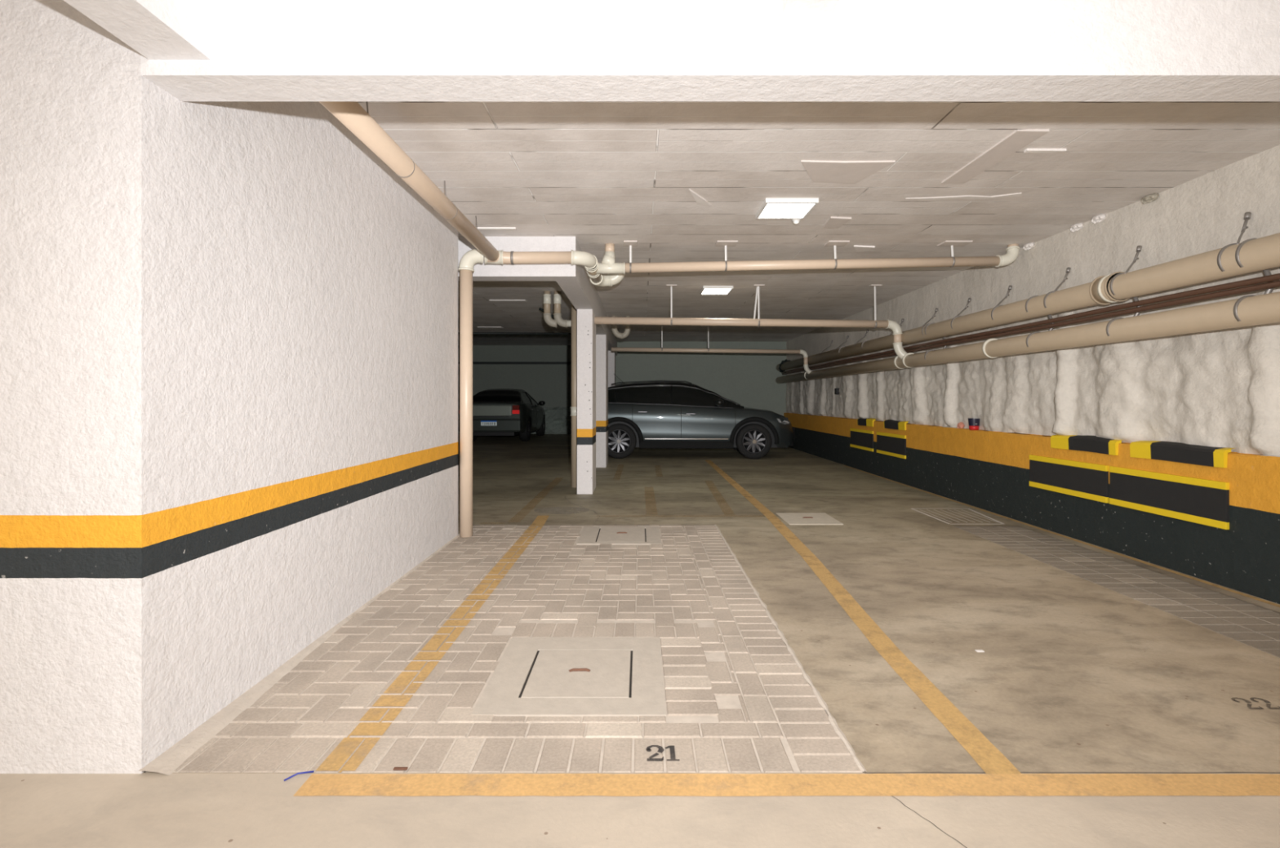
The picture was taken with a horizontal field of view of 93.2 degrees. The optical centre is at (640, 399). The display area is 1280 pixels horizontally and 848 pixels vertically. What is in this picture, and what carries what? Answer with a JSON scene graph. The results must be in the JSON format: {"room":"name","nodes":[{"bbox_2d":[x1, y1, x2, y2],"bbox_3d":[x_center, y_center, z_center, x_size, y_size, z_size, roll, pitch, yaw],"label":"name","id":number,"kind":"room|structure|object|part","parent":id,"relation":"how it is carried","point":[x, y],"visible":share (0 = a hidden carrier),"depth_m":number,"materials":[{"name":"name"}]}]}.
{"room":"parking garage","nodes":[
{"label":"parking garage","id":0,"kind":"room"},
{"bbox_2d":[0,0,457,773],"bbox_3d":[-3.050,-0.160,3.625,2.900,2.720,3.370,0,0,0],"label":"wall","id":1,"kind":"structure","parent":0,"point":[228,330],"depth_m":2.10,"materials":[{"name":"white paint"}]},
{"bbox_2d":[138,533,459,775],"bbox_3d":[-1.542,1.195,3.655,0.121,0.022,3.450,0,0,0],"label":"trim","id":2,"kind":"structure","parent":1,"relation":"attached to","point":[174,757],"depth_m":2.30,"materials":[{"name":"beige concrete"}]},
{"bbox_2d":[457,248,484,537],"bbox_3d":[-1.497,-0.072,5.334,0.213,2.544,0.136,0,0,-22],"label":"downpipe","id":3,"kind":"object","parent":1,"relation":"attached to","point":[468,261],"visible":0.97,"depth_m":5.27,"materials":[{"name":"beige plastic"}]},
{"bbox_2d":[457,345,571,408],"bbox_3d":[-4.500,-0.365,18.850,7.000,3.130,5.700,0,0,0],"label":"wall","id":4,"kind":"structure","parent":0,"point":[551,384],"depth_m":21.50,"materials":[{"name":"grey paint"}]},
{"bbox_2d":[457,407,571,434],"bbox_3d":[-4.500,0.724,21.320,7.000,0.953,0.560,0,0,0],"label":"trim","id":5,"kind":"structure","parent":4,"relation":"attached to","point":[557,420],"depth_m":21.14,"materials":[{"name":"stone"}]},
{"bbox_2d":[457,361,571,364],"bbox_3d":[-4.560,-1.300,21.450,6.680,0.080,0.100,0,0,0],"label":"conduit","id":6,"kind":"object","parent":4,"relation":"attached to","point":[473,362],"visible":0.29,"depth_m":21.40,"materials":[{"name":"grey"}]},
{"bbox_2d":[0,434,1279,847],"bbox_3d":[-2.050,1.270,8.000,11.900,0.140,28.000,0,0,0],"label":"floor","id":7,"kind":"structure","parent":0,"point":[1073,673],"depth_m":2.46,"materials":[{"name":"concrete"}]},
{"bbox_2d":[284,770,314,781],"bbox_3d":[-1.086,1.194,1.925,0.084,0.011,0.010,0,0,-33],"label":"strip","id":8,"kind":"object","parent":7,"relation":"on","point":[311,771],"visible":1,"depth_m":1.92,"materials":[{"name":"blue"}]},
{"bbox_2d":[393,767,408,770],"bbox_3d":[-0.777,1.196,1.961,0.045,0.005,0.012,0,0,0],"label":"dry leaf","id":9,"kind":"object","parent":7,"relation":"on","point":[394,768],"visible":1,"depth_m":1.96,"materials":[{"name":"plant"}]},
{"bbox_2d":[315,515,549,773],"bbox_3d":[-0.990,1.201,4.101,0.138,0.006,4.302,0,0,0],"label":"painted line","id":10,"kind":"object","parent":7,"relation":"on","point":[339,756],"visible":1,"depth_m":2.64,"materials":[{"name":"paint"}]},
{"bbox_2d":[457,388,545,441],"bbox_3d":[-4.100,0.433,18.649,2.089,1.534,4.612,0,0,0],"label":"sedan","id":11,"kind":"object","parent":7,"relation":"on","point":[495,411],"visible":0.88,"depth_m":16.59,"materials":[{"name":"grey metal"}]},
{"bbox_3d":[-4.100,0.651,16.362,0.426,0.107,0.029,0,0,0],"label":"number plate","id":12,"kind":"part","parent":11,"relation":"part of","materials":[{"name":"white"}]},
{"bbox_3d":[-4.100,0.465,16.406,1.066,0.021,0.037,0,0,0],"label":"trunk trim","id":13,"kind":"part","parent":11,"relation":"part of","materials":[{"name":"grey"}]},
{"bbox_3d":[-4.100,0.299,16.467,1.194,0.309,0.107,0,0,0],"label":"trunk lid","id":14,"kind":"part","parent":11,"relation":"part of","materials":[{"name":"grey paint"}]},
{"bbox_2d":[512,404,519,413],"bbox_3d":[-3.383,0.267,16.481,0.187,0.234,0.165,0,0,0],"label":"tail light","id":15,"kind":"object","parent":11,"relation":"attached to","point":[516,408],"depth_m":16.41,"materials":[{"name":"red plastic"}]},
{"bbox_2d":[537,400,545,405],"bbox_3d":[-3.187,0.107,19.420,0.263,0.148,0.181,0,0,0],"label":"mirror","id":16,"kind":"object","parent":11,"relation":"attached to","point":[541,402],"depth_m":19.36,"materials":[{"name":"black paint"}]},
{"bbox_2d":[535,506,589,514],"bbox_3d":[-0.850,1.198,6.550,0.600,0.001,0.440,0,0,0],"label":"cement patch","id":17,"kind":"object","parent":7,"relation":"on","point":[557,509],"visible":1,"depth_m":6.54,"materials":[{"name":"grey concrete"}]},
{"bbox_2d":[471,637,666,716],"bbox_3d":[-0.274,1.198,2.675,0.743,0.025,0.750,0,0,0],"label":"manhole cover","id":18,"kind":"object","parent":7,"relation":"on","point":[534,677],"visible":1,"depth_m":2.59,"materials":[{"name":"concrete"}]},
{"bbox_3d":[-0.264,1.203,2.665,0.435,0.012,0.464,0,0,0],"label":"lid","id":19,"kind":"part","parent":18,"relation":"part of","materials":[{"name":"concrete"}]},
{"bbox_3d":[-0.268,1.194,2.667,0.095,0.017,0.018,0,0,0],"label":"handle","id":20,"kind":"part","parent":18,"relation":"part of","materials":[{"name":"metal"}]},
{"bbox_2d":[570,303,577,487],"bbox_3d":[-0.895,-0.160,8.300,0.134,2.720,0.134,0,0,0],"label":"downpipe","id":21,"kind":"object","parent":7,"relation":"on","point":[574,312],"visible":0.62,"depth_m":8.25,"materials":[{"name":"beige plastic"}]},
{"bbox_2d":[577,309,595,494],"bbox_3d":[-0.706,0.026,7.958,0.199,2.348,0.603,0,0,0],"label":"column","id":22,"kind":"structure","parent":7,"relation":"on","point":[586,326],"depth_m":7.66,"materials":[{"name":"paint"}]},
{"bbox_2d":[595,334,608,467],"bbox_3d":[-0.706,0.026,10.985,0.199,2.348,0.630,0,0,0],"label":"column","id":23,"kind":"structure","parent":7,"relation":"on","point":[602,340],"depth_m":10.67,"materials":[{"name":"paint"}]},
{"bbox_2d":[608,351,615,386],"bbox_3d":[-0.706,0.026,14.500,0.199,2.348,0.600,0,0,0],"label":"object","id":24,"kind":"structure","parent":7,"relation":"on","point":[611,355],"depth_m":14.20,"materials":[{"name":"paint"}]},
{"bbox_2d":[576,526,661,544],"bbox_3d":[-0.177,1.198,5.370,0.705,0.025,0.680,0,0,0],"label":"manhole cover","id":25,"kind":"object","parent":7,"relation":"on","point":[589,535],"visible":0.99,"depth_m":5.32,"materials":[{"name":"concrete"}]},
{"bbox_3d":[-0.165,1.203,5.370,0.409,0.012,0.554,0,0,0],"label":"lid","id":26,"kind":"part","parent":25,"relation":"part of","materials":[{"name":"concrete"}]},
{"bbox_2d":[645,745,679,760],"bbox_3d":[0.074,1.197,2.050,0.112,0.001,0.093,0,0,0],"label":"stencilled number","id":27,"kind":"object","parent":7,"relation":"on","point":[661,749],"visible":1,"depth_m":2.05,"materials":[{"name":"black paint"}]},
{"bbox_2d":[608,380,795,458],"bbox_3d":[0.907,0.314,13.101,4.594,1.772,2.132,0,0,2],"label":"car","id":28,"kind":"object","parent":7,"relation":"on","point":[653,414],"visible":0.94,"depth_m":12.20,"materials":[{"name":"grey metal"}]},
{"bbox_3d":[0.230,-0.357,12.585,1.681,0.087,0.070,0,0,3],"label":"roof rail","id":29,"kind":"part","parent":28,"relation":"part of","materials":[{"name":"black"}]},
{"bbox_3d":[0.478,0.120,12.308,2.950,0.128,0.047,0,0,2],"label":"belt trim","id":30,"kind":"part","parent":28,"relation":"part of","materials":[{"name":"grey"}]},
{"bbox_3d":[0.929,0.909,12.239,1.898,0.155,0.107,0,0,2],"label":"sill","id":31,"kind":"part","parent":28,"relation":"part of","materials":[{"name":"black"}]},
{"bbox_3d":[0.927,0.790,12.174,1.684,0.021,0.026,0,0,2],"label":"moulding","id":32,"kind":"part","parent":28,"relation":"part of","materials":[{"name":"silver metal"}]},
{"bbox_2d":[715,399,724,406],"bbox_3d":[1.588,0.057,12.146,0.181,0.148,0.263,0,0,2],"label":"mirror","id":33,"kind":"object","parent":28,"relation":"attached to","point":[718,402],"depth_m":12.06,"materials":[{"name":"black paint"}]},
{"bbox_2d":[293,773,1279,795],"bbox_3d":[1.340,1.198,1.882,4.780,0.001,0.111,0,0,0],"label":"painted line","id":34,"kind":"object","parent":7,"relation":"on","point":[317,784],"visible":1,"depth_m":1.88,"materials":[{"name":"yellow paint"}]},
{"bbox_2d":[714,524,866,772],"bbox_3d":[0.720,1.197,3.867,0.033,0.004,3.844,0,0,0],"label":"trim","id":35,"kind":"structure","parent":7,"relation":"on","point":[821,701],"depth_m":2.61,"materials":[{"name":"beige concrete"}]},
{"bbox_2d":[776,512,843,524],"bbox_3d":[1.690,1.192,6.090,0.520,0.020,0.580,0,0,0],"label":"floor hatch","id":36,"kind":"object","parent":7,"relation":"on","point":[791,518],"visible":1,"depth_m":6.06,"materials":[{"name":"concrete"}]},
{"bbox_2d":[705,460,1021,773],"bbox_3d":[1.252,1.198,6.967,0.289,0.001,10.066,0,0,0],"label":"painted line","id":37,"kind":"object","parent":7,"relation":"on","point":[987,756],"visible":1,"depth_m":2.70,"materials":[{"name":"paint"}]},
{"bbox_2d":[892,795,967,847],"bbox_3d":[0.840,1.199,1.680,0.162,0.001,0.300,0,0,0],"label":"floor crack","id":38,"kind":"structure","parent":7,"relation":"on","point":[892,796],"depth_m":1.71,"materials":[{"name":"concrete"}]},
{"bbox_2d":[911,508,1004,524],"bbox_3d":[3.290,1.197,6.235,0.648,0.001,0.858,0,0,0],"label":"floor drain grate","id":39,"kind":"object","parent":7,"relation":"on","point":[911,508],"visible":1,"depth_m":6.21,"materials":[{"name":"metal"}]},
{"bbox_2d":[843,465,1279,607],"bbox_3d":[3.707,1.198,5.750,0.052,0.001,10.500,0,0,0],"label":"baseboard","id":40,"kind":"structure","parent":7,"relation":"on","point":[1074,540],"depth_m":4.75,"materials":[{"name":"paint"}]},
{"bbox_2d":[864,772,1279,773],"bbox_3d":[2.235,1.199,1.943,3.030,0.001,0.006,0,0,0],"label":"trim","id":41,"kind":"structure","parent":7,"relation":"on","point":[864,772],"depth_m":1.94,"materials":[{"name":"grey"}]},
{"bbox_2d":[955,526,1279,657],"bbox_3d":[3.285,1.205,3.174,0.628,0.013,5.145,0,0,0],"label":"floor strip","id":42,"kind":"object","parent":7,"relation":"attached to","point":[1213,611],"visible":0.99,"depth_m":3.84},
{"bbox_2d":[1231,697,1279,709],"bbox_3d":[2.428,1.198,2.385,0.139,0.001,0.093,0,0,0],"label":"stencilled number","id":43,"kind":"object","parent":7,"relation":"on","point":[1249,705],"visible":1,"depth_m":2.39,"materials":[{"name":"black paint"}]},
{"bbox_2d":[615,341,786,415],"bbox_3d":[1.550,-0.160,15.900,5.100,2.720,0.200,0,0,0],"label":"wall","id":44,"kind":"structure","parent":0,"point":[746,380],"depth_m":15.80,"materials":[{"name":"grey paint"}]},
{"bbox_2d":[356,101,1279,345],"bbox_3d":[-1.950,-1.820,7.900,12.100,0.600,27.800,0,0,0],"label":"ceiling","id":45,"kind":"structure","parent":0,"point":[597,174],"depth_m":4.18,"materials":[{"name":"beige concrete"}]},
{"bbox_2d":[63,0,210,59],"bbox_3d":[-1.476,-1.305,-2.031,0.197,0.430,7.938,0,0,0],"label":"beam","id":46,"kind":"structure","parent":45,"relation":"attached to","point":[157,29],"depth_m":1.80,"materials":[{"name":"white paint"}]},
{"bbox_2d":[319,101,498,261],"bbox_3d":[-1.310,-1.374,3.755,0.120,0.293,3.290,0,0,0],"label":"ceiling pipe","id":47,"kind":"object","parent":45,"relation":"hanging from","point":[351,114],"visible":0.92,"depth_m":3.26,"materials":[{"name":"beige plastic"}]},
{"bbox_3d":[-1.353,-1.425,3.000,0.023,0.191,0.008,0,0,0],"label":"hanger rod","id":48,"kind":"part","parent":47,"relation":"part of","materials":[{"name":"metal"}]},
{"bbox_2d":[477,326,502,328],"bbox_3d":[-3.150,-1.515,12.700,0.500,0.018,0.200,0,0,0],"label":"trim","id":49,"kind":"structure","parent":45,"relation":"attached to","point":[480,327],"depth_m":12.66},
{"bbox_2d":[475,226,516,230],"bbox_3d":[-1.275,-1.515,5.350,0.350,0.018,0.040,0,0,0],"label":"trim","id":50,"kind":"structure","parent":45,"relation":"attached to","point":[478,228],"depth_m":5.33,"materials":[{"name":"white"}]},
{"bbox_2d":[488,299,526,302],"bbox_3d":[-2.025,-1.515,9.260,0.550,0.018,0.120,0,0,0],"label":"trim","id":51,"kind":"structure","parent":45,"relation":"attached to","point":[491,300],"depth_m":9.21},
{"bbox_2d":[457,332,571,334],"bbox_3d":[-4.400,-1.450,13.200,6.200,0.064,0.044,0,0,0],"label":"conduit","id":52,"kind":"object","parent":45,"relation":"attached to","point":[473,333],"visible":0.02,"depth_m":13.19,"materials":[{"name":"grey"}]},
{"bbox_2d":[457,236,577,280],"bbox_3d":[-4.252,-1.334,5.740,7.297,0.372,0.220,0,0,0],"label":"beam","id":53,"kind":"structure","parent":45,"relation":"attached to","point":[482,272],"depth_m":5.63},
{"bbox_2d":[484,249,624,286],"bbox_3d":[-0.635,-1.319,5.816,0.688,0.225,1.711,0,0,41],"label":"pipe","id":54,"kind":"object","parent":53,"relation":"attached to","point":[588,260],"visible":0.84,"depth_m":5.44,"materials":[{"name":"beige plastic"}]},
{"bbox_2d":[542,290,571,328],"bbox_3d":[-1.095,-1.265,8.500,0.550,0.510,0.119,0,0,0],"label":"pipe","id":55,"kind":"object","parent":45,"relation":"attached to","point":[557,320],"visible":0.97,"depth_m":8.46,"materials":[{"name":"beige plastic"}]},
{"bbox_2d":[555,243,617,355],"bbox_3d":[-0.710,-1.334,10.825,0.214,0.372,9.950,0,0,0],"label":"ceiling beam","id":56,"kind":"structure","parent":45,"relation":"attached to","point":[582,293],"depth_m":7.20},
{"bbox_2d":[538,307,554,319],"bbox_3d":[-1.215,-1.334,9.700,0.830,0.292,0.044,0,0,0],"label":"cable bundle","id":57,"kind":"object","parent":56,"relation":"attached to","point":[540,308],"visible":0.28,"depth_m":9.68,"materials":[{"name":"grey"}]},
{"bbox_2d":[610,315,631,338],"bbox_3d":[-0.355,-1.312,11.000,0.362,0.416,0.112,0,0,0],"label":"pipe","id":58,"kind":"object","parent":45,"relation":"hanging from","point":[614,328],"visible":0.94,"depth_m":10.96,"materials":[{"name":"beige plastic"}]},
{"bbox_2d":[688,188,711,206],"bbox_3d":[0.433,-1.516,4.542,0.078,0.016,0.418,0,0,23],"label":"trim","id":59,"kind":"structure","parent":45,"relation":"attached to","point":[700,200],"depth_m":4.56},
{"bbox_2d":[140,0,1279,101],"bbox_3d":[1.119,-1.285,2.024,5.442,0.490,0.170,0,0,0],"label":"beam","id":60,"kind":"structure","parent":45,"relation":"attached to","point":[261,50],"depth_m":1.94,"materials":[{"name":"white paint"}]},
{"bbox_2d":[611,325,813,373],"bbox_3d":[1.478,-1.012,12.476,4.157,1.024,0.152,0,0,0],"label":"pipe","id":61,"kind":"object","parent":45,"relation":"hanging from","point":[803,353],"visible":0.96,"depth_m":12.46,"materials":[{"name":"beige plastic"}]},
{"bbox_3d":[0.446,-1.298,12.494,0.020,0.443,0.021,0,0,0],"label":"hanger rod","id":62,"kind":"part","parent":61,"relation":"part of","materials":[{"name":"white paint"}]},
{"bbox_3d":[1.404,-1.516,12.465,0.300,0.016,0.130,0,0,0],"label":"ceiling plate","id":63,"kind":"part","parent":61,"relation":"part of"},
{"bbox_2d":[699,285,733,294],"bbox_3d":[1.040,-1.504,8.315,0.400,0.037,0.470,0,0,0],"label":"recessed light","id":64,"kind":"object","parent":45,"relation":"in","point":[706,290],"visible":1,"depth_m":8.22,"materials":[{"name":"white paint"}]},
{"bbox_2d":[702,288,730,293],"bbox_3d":[1.040,-1.494,8.315,0.360,0.011,0.430,0,0,0],"label":"diffuser","id":65,"kind":"object","parent":64,"relation":"attached to","point":[704,291],"depth_m":8.28,"materials":[{"name":"white plastic"}]},
{"bbox_2d":[594,284,907,359],"bbox_3d":[1.477,-1.014,8.030,4.195,1.021,0.163,0,0,0],"label":"pipe","id":66,"kind":"object","parent":45,"relation":"hanging from","point":[893,326],"visible":0.94,"depth_m":8.01,"materials":[{"name":"beige plastic"}]},
{"bbox_3d":[0.413,-1.301,8.043,0.020,0.437,0.023,0,0,0],"label":"hanger rod","id":67,"kind":"part","parent":66,"relation":"part of","materials":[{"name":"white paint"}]},
{"bbox_3d":[1.538,-1.294,8.053,0.082,0.451,0.018,0,0,-35],"label":"hanger rod","id":68,"kind":"part","parent":66,"relation":"part of","materials":[{"name":"white paint"}]},
{"bbox_3d":[1.573,-1.294,8.043,0.020,0.451,0.023,0,0,0],"label":"hanger rod","id":69,"kind":"part","parent":66,"relation":"part of","materials":[{"name":"white paint"}]},
{"bbox_3d":[3.121,-1.285,8.043,0.020,0.470,0.023,0,0,0],"label":"hanger rod","id":70,"kind":"part","parent":66,"relation":"part of","materials":[{"name":"white paint"}]},
{"bbox_2d":[755,198,818,218],"bbox_3d":[1.145,-1.504,4.765,0.400,0.037,0.410,0,0,0],"label":"recessed light","id":71,"kind":"object","parent":45,"relation":"in","point":[771,208],"visible":1,"depth_m":4.71,"materials":[{"name":"white paint"}]},
{"bbox_2d":[759,204,813,217],"bbox_3d":[1.145,-1.494,4.765,0.360,0.011,0.370,0,0,0],"label":"diffuser","id":72,"kind":"object","parent":71,"relation":"attached to","point":[766,211],"depth_m":4.77,"materials":[{"name":"white plastic"}]},
{"bbox_2d":[791,218,800,224],"bbox_3d":[1.300,-1.491,5.040,0.070,0.058,0.070,0,0,0],"label":"sensor","id":73,"kind":"object","parent":45,"relation":"attached to","point":[796,221],"visible":0.72,"depth_m":5.02,"materials":[{"name":"white paint"}]},
{"bbox_2d":[595,240,1019,274],"bbox_3d":[1.624,-1.377,5.889,4.189,0.294,0.219,0,0,0],"label":"pipe","id":74,"kind":"object","parent":45,"relation":"hanging from","point":[608,264],"visible":0.96,"depth_m":5.88,"materials":[{"name":"beige plastic"}]},
{"bbox_3d":[-0.096,-1.429,5.913,0.020,0.182,0.022,0,0,0],"label":"hanger rod","id":75,"kind":"part","parent":74,"relation":"part of","materials":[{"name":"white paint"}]},
{"bbox_3d":[-0.096,-1.516,5.865,0.130,0.016,0.170,0,0,0],"label":"ceiling plate","id":76,"kind":"part","parent":74,"relation":"part of","materials":[{"name":"metal"}]},
{"bbox_3d":[0.834,-1.438,5.913,0.020,0.165,0.022,0,0,0],"label":"hanger rod","id":77,"kind":"part","parent":74,"relation":"part of","materials":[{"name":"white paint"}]},
{"bbox_3d":[0.834,-1.516,5.865,0.200,0.016,0.170,0,0,0],"label":"ceiling plate","id":78,"kind":"part","parent":74,"relation":"part of","materials":[{"name":"metal"}]},
{"bbox_3d":[1.903,-1.447,5.913,0.020,0.145,0.022,0,0,0],"label":"hanger rod","id":79,"kind":"part","parent":74,"relation":"part of","materials":[{"name":"white paint"}]},
{"bbox_3d":[1.903,-1.516,5.865,0.200,0.016,0.170,0,0,0],"label":"ceiling plate","id":80,"kind":"part","parent":74,"relation":"part of","materials":[{"name":"metal"}]},
{"bbox_3d":[3.048,-1.458,5.913,0.020,0.124,0.022,0,0,0],"label":"hanger rod","id":81,"kind":"part","parent":74,"relation":"part of","materials":[{"name":"white paint"}]},
{"bbox_3d":[3.048,-1.516,5.865,0.260,0.016,0.170,0,0,0],"label":"ceiling plate","id":82,"kind":"part","parent":74,"relation":"part of","materials":[{"name":"metal"}]},
{"bbox_2d":[777,0,838,26],"bbox_3d":[0.516,-1.357,-2.031,0.152,0.326,7.938,0,0,0],"label":"ceiling light","id":83,"kind":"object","parent":45,"relation":"attached to","point":[791,13],"depth_m":1.87,"materials":[{"name":"white paint"}]},
{"bbox_2d":[822,216,851,228],"bbox_3d":[1.670,-1.515,5.170,0.180,0.018,0.300,0,0,0],"label":"trim","id":84,"kind":"structure","parent":45,"relation":"attached to","point":[833,222],"depth_m":5.14,"materials":[{"name":"beige"}]},
{"bbox_2d":[800,160,895,183],"bbox_3d":[1.320,-1.517,4.030,0.600,0.015,0.380,0,0,0],"label":"ceiling panel","id":85,"kind":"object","parent":45,"relation":"attached to","point":[823,171],"depth_m":3.97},
{"bbox_2d":[853,244,875,252],"bbox_3d":[2.240,-1.514,6.035,0.190,0.021,0.267,0,0,23],"label":"trim","id":86,"kind":"structure","parent":45,"relation":"attached to","point":[858,248],"depth_m":6.02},
{"bbox_2d":[905,192,1022,200],"bbox_3d":[2.423,-1.519,4.551,0.840,0.009,0.109,0,0,9],"label":"trim","id":87,"kind":"structure","parent":45,"relation":"attached to","point":[1020,194],"depth_m":4.54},
{"bbox_2d":[941,129,1049,183],"bbox_3d":[2.200,-1.516,3.810,0.180,0.016,0.825,0,0,-1],"label":"trim","id":88,"kind":"structure","parent":45,"relation":"attached to","point":[1018,140],"depth_m":3.72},
{"bbox_2d":[1023,148,1066,152],"bbox_3d":[2.460,-1.515,3.675,0.240,0.018,0.030,0,0,0],"label":"trim","id":89,"kind":"structure","parent":45,"relation":"attached to","point":[1027,150],"depth_m":3.66,"materials":[{"name":"white"}]},
{"bbox_2d":[783,145,1279,604],"bbox_3d":[3.893,-0.160,5.000,0.414,2.760,22.000,0,0,0],"label":"wall","id":90,"kind":"structure","parent":0,"point":[1218,388],"depth_m":4.96,"materials":[{"name":"white paint"}]},
{"bbox_2d":[834,388,839,394],"bbox_3d":[3.790,-0.160,11.660,0.060,0.120,0.120,0,0,0],"label":"box","id":91,"kind":"object","parent":90,"relation":"attached to","point":[836,390],"visible":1,"depth_m":11.60,"materials":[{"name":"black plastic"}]},
{"bbox_2d":[849,427,873,451],"bbox_3d":[3.741,0.670,10.235,0.026,0.330,1.030,0,0,0],"label":"bumper cover","id":92,"kind":"object","parent":90,"relation":"attached to","point":[862,439],"visible":1,"depth_m":10.16,"materials":[{"name":"black plastic"}]},
{"bbox_2d":[857,417,876,426],"bbox_3d":[3.768,0.369,10.060,0.092,0.135,0.680,0,0,0],"label":"guard","id":93,"kind":"object","parent":90,"relation":"attached to","point":[868,421],"visible":0.98,"depth_m":9.97,"materials":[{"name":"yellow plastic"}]},
{"bbox_2d":[876,431,906,458],"bbox_3d":[3.741,0.670,9.040,0.026,0.330,1.020,0,0,0],"label":"bumper cover","id":94,"kind":"object","parent":90,"relation":"attached to","point":[889,444],"visible":1,"depth_m":8.97,"materials":[{"name":"black plastic"}]},
{"bbox_2d":[884,419,907,430],"bbox_3d":[3.768,0.369,8.890,0.092,0.135,0.720,0,0,0],"label":"guard","id":95,"kind":"object","parent":90,"relation":"attached to","point":[888,424],"visible":1,"depth_m":8.86,"materials":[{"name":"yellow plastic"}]},
{"bbox_2d":[956,422,964,428],"bbox_3d":[3.773,0.301,7.122,0.061,0.080,0.125,0,0,0],"label":"crumpled paper","id":96,"kind":"object","parent":90,"relation":"on","point":[960,425],"visible":1,"depth_m":7.09,"materials":[{"name":"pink paper"}]},
{"bbox_2d":[968,417,979,430],"bbox_3d":[3.780,0.277,6.850,0.124,0.130,0.124,0,0,0],"label":"paper cup","id":97,"kind":"object","parent":90,"relation":"on","point":[974,424],"visible":1,"depth_m":6.81,"materials":[{"name":"red"}]},
{"bbox_2d":[775,269,1279,383],"bbox_3d":[3.558,-0.590,7.000,0.213,0.350,17.000,0,0,0],"label":"pipe","id":98,"kind":"object","parent":90,"relation":"attached to","point":[1251,309],"visible":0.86,"depth_m":4.54,"materials":[{"name":"beige plastic"}]},
{"bbox_2d":[776,212,1279,372],"bbox_3d":[3.618,-0.925,6.961,0.394,0.495,16.923,0,0,0],"label":"pipe","id":99,"kind":"object","parent":90,"relation":"attached to","point":[1252,255],"visible":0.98,"depth_m":4.53,"materials":[{"name":"beige plastic"}]},
{"bbox_3d":[3.651,-1.038,9.995,0.401,0.269,0.033,0,0,-37],"label":"tie rod","id":100,"kind":"part","parent":99,"relation":"part of","materials":[{"name":"metal"}]},
{"bbox_3d":[3.651,-1.038,7.639,0.401,0.269,0.033,0,0,-37],"label":"tie rod","id":101,"kind":"part","parent":99,"relation":"part of","materials":[{"name":"metal"}]},
{"bbox_3d":[3.651,-1.038,6.863,0.401,0.269,0.033,0,0,-37],"label":"tie rod","id":102,"kind":"part","parent":99,"relation":"part of","materials":[{"name":"metal"}]},
{"bbox_3d":[3.651,-1.038,6.094,0.401,0.269,0.033,0,0,-37],"label":"tie rod","id":103,"kind":"part","parent":99,"relation":"part of","materials":[{"name":"metal"}]},
{"bbox_3d":[3.651,-1.038,5.252,0.401,0.269,0.033,0,0,-37],"label":"tie rod","id":104,"kind":"part","parent":99,"relation":"part of","materials":[{"name":"metal"}]},
{"bbox_3d":[3.651,-1.038,4.492,0.401,0.269,0.033,0,0,-37],"label":"tie rod","id":105,"kind":"part","parent":99,"relation":"part of","materials":[{"name":"metal"}]},
{"bbox_3d":[3.651,-1.038,3.671,0.401,0.269,0.033,0,0,-37],"label":"tie rod","id":106,"kind":"part","parent":99,"relation":"part of","materials":[{"name":"metal"}]},
{"bbox_2d":[1022,242,1035,250],"bbox_3d":[3.791,-1.500,5.902,0.084,0.075,0.158,0,0,0],"label":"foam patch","id":107,"kind":"structure","parent":90,"relation":"attached to","point":[1028,246],"depth_m":5.88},
{"bbox_2d":[781,273,1279,373],"bbox_3d":[3.585,-0.690,6.900,0.038,0.046,16.800,0,0,0],"label":"pipe","id":108,"kind":"object","parent":90,"relation":"attached to","point":[1276,277],"visible":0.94,"depth_m":4.62,"materials":[{"name":"plastic"}]},
{"bbox_2d":[782,280,1279,374],"bbox_3d":[3.600,-0.650,6.900,0.038,0.046,16.800,0,0,0],"label":"pipe","id":109,"kind":"object","parent":90,"relation":"attached to","point":[1275,284],"visible":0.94,"depth_m":4.63,"materials":[{"name":"plastic"}]},
{"bbox_2d":[1029,454,1108,502],"bbox_3d":[3.741,0.678,5.320,0.026,0.300,0.960,0,0,0],"label":"bumper cover","id":110,"kind":"object","parent":90,"relation":"attached to","point":[1089,481],"visible":1,"depth_m":5.25,"materials":[{"name":"black plastic"}]},
{"bbox_2d":[1070,222,1084,231],"bbox_3d":[3.791,-1.500,5.252,0.084,0.075,0.158,0,0,0],"label":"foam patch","id":111,"kind":"structure","parent":90,"relation":"attached to","point":[1079,226],"depth_m":5.23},
{"bbox_2d":[1050,434,1122,455],"bbox_3d":[3.768,0.369,5.115,0.092,0.135,0.750,0,0,0],"label":"guard","id":112,"kind":"object","parent":90,"relation":"attached to","point":[1089,443],"visible":0.99,"depth_m":5.06,"materials":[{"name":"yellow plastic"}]},
{"bbox_2d":[1090,213,1106,223],"bbox_3d":[3.791,-1.500,5.002,0.084,0.075,0.158,0,0,0],"label":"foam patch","id":113,"kind":"structure","parent":90,"relation":"attached to","point":[1099,218],"depth_m":4.98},
{"bbox_2d":[1140,193,1159,204],"bbox_3d":[3.791,-1.500,4.502,0.084,0.075,0.158,0,0,0],"label":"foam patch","id":114,"kind":"structure","parent":90,"relation":"attached to","point":[1148,198],"depth_m":4.48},
{"bbox_2d":[1109,466,1229,529],"bbox_3d":[3.741,0.678,4.330,0.026,0.300,0.960,0,0,0],"label":"bumper cover","id":115,"kind":"object","parent":90,"relation":"attached to","point":[1206,502],"visible":1,"depth_m":4.23,"materials":[{"name":"black plastic"}]},
{"bbox_2d":[1129,440,1234,467],"bbox_3d":[3.768,0.369,4.230,0.092,0.135,0.740,0,0,0],"label":"guard","id":116,"kind":"object","parent":90,"relation":"attached to","point":[1180,452],"visible":1,"depth_m":4.18,"materials":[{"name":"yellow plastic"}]}
]}

